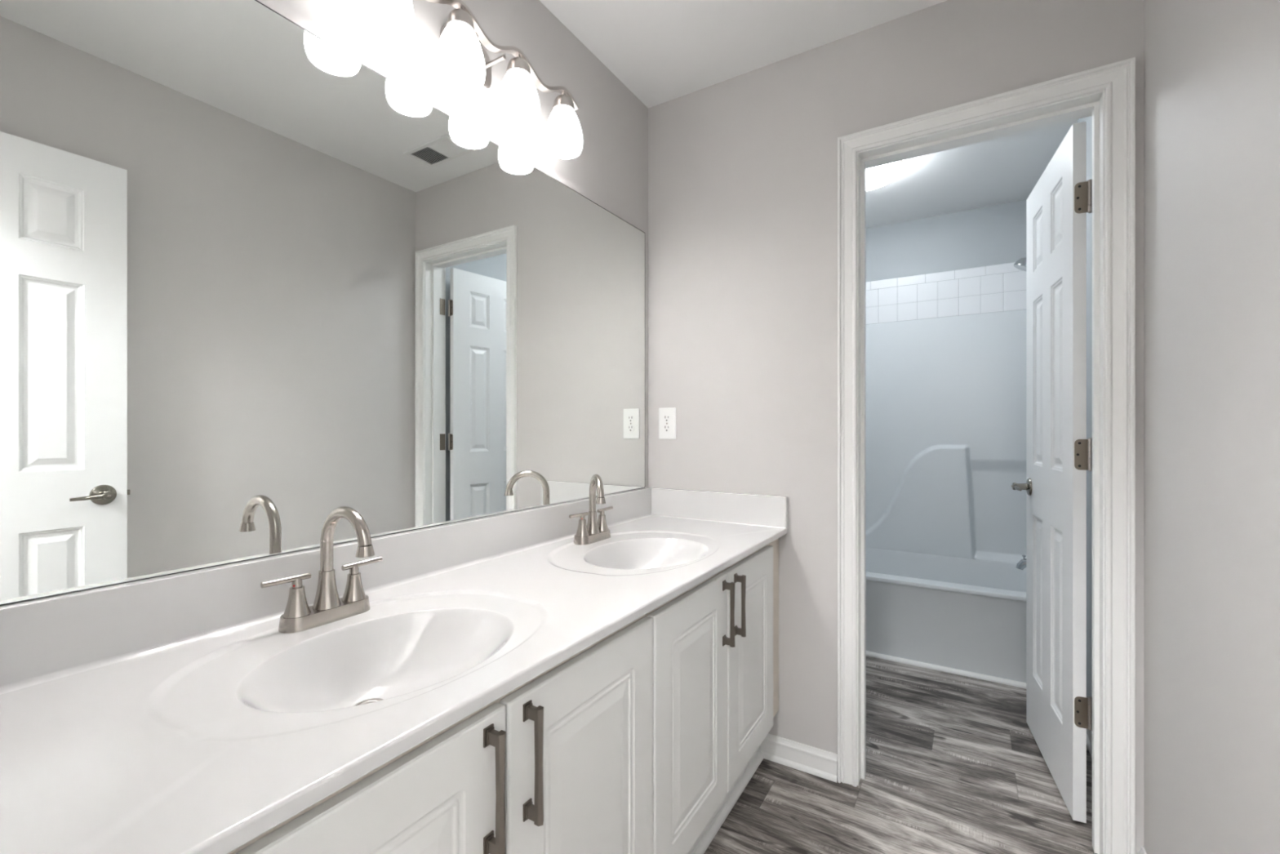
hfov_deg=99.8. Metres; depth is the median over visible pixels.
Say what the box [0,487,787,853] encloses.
countertop
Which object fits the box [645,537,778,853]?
vanity cabinet
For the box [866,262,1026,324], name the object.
tile band
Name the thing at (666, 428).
receptacle
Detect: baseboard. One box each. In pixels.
[760,733,837,782]
[866,650,1026,688]
[1086,728,1092,759]
[1137,846,1146,853]
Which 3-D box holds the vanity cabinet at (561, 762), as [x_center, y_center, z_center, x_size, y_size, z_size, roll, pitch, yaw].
[-0.429,0.760,0.848,0.580,0.793,0.906,0,0,32]
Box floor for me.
[703,655,1097,853]
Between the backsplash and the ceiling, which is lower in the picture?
the backsplash
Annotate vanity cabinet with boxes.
[227,614,653,853]
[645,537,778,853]
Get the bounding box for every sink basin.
[232,607,515,714]
[582,537,709,569]
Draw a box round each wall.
[5,0,648,604]
[648,0,1143,853]
[866,199,1026,564]
[1076,0,1279,853]
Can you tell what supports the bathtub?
on the floor
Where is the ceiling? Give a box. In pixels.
[538,0,1078,228]
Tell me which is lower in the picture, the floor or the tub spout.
the floor
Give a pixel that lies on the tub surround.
(946, 397)
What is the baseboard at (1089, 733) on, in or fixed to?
attached to the wall at (1211, 68)
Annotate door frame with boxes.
[837,57,1135,853]
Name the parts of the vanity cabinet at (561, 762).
cabinet door, pull handle, pull handle, cabinet door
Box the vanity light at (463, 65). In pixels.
[353,0,582,159]
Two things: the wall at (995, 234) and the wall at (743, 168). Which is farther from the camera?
the wall at (995, 234)
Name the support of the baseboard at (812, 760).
attached to the wall at (743, 168)
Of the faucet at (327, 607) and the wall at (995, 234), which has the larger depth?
the wall at (995, 234)
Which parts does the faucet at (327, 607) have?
lever, handle, plate, spout, spout, handle, lever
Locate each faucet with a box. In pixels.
[260,506,382,633]
[568,474,613,544]
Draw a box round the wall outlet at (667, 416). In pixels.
[658,407,675,439]
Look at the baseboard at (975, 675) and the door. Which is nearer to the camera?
the door
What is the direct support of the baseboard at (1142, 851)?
attached to the wall at (1211, 68)
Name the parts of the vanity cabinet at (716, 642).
cabinet door, frame, pull handle, pull handle, cabinet door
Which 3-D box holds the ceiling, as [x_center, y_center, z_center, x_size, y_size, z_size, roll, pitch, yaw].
[0.308,-1.303,1.191,1.678,0.050,5.245,0,0,32]
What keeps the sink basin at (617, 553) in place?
in the countertop
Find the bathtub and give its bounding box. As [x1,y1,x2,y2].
[866,547,1026,682]
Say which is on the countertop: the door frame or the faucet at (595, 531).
the faucet at (595, 531)
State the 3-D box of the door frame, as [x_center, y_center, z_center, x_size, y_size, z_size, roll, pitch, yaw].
[0.997,0.104,1.636,0.729,2.104,0.161,0,0,32]
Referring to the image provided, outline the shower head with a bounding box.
[1013,257,1026,271]
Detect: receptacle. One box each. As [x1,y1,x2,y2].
[662,414,671,422]
[662,424,671,431]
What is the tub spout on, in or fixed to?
attached to the tub surround
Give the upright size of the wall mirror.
1.004 m
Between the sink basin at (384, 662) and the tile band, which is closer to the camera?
the sink basin at (384, 662)
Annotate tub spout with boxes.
[1016,554,1026,569]
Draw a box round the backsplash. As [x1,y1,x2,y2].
[0,487,651,686]
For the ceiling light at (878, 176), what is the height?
0.100 m
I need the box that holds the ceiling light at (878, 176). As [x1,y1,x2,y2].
[866,160,904,191]
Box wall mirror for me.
[0,0,644,605]
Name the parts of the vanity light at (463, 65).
lamp shade, light bulb, light bulb, lamp shade, plate, arm, lamp shade, light bulb, lamp shade, light bulb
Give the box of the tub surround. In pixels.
[866,309,1026,564]
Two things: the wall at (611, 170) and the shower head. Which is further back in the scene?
the shower head
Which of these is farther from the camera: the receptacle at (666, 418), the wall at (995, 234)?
the wall at (995, 234)
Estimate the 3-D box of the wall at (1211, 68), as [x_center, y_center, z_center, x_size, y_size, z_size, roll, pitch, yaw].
[0.980,-0.060,0.778,0.100,2.436,5.245,0,0,32]
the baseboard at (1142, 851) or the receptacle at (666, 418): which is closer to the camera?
the baseboard at (1142, 851)
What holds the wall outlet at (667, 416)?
attached to the wall at (743, 168)
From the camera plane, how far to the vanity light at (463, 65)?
1.29 m
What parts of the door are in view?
lever, handle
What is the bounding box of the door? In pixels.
[1011,121,1092,822]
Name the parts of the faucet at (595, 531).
lever, handle, plate, spout, spout, handle, lever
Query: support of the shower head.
attached to the tile band
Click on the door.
(1059, 455)

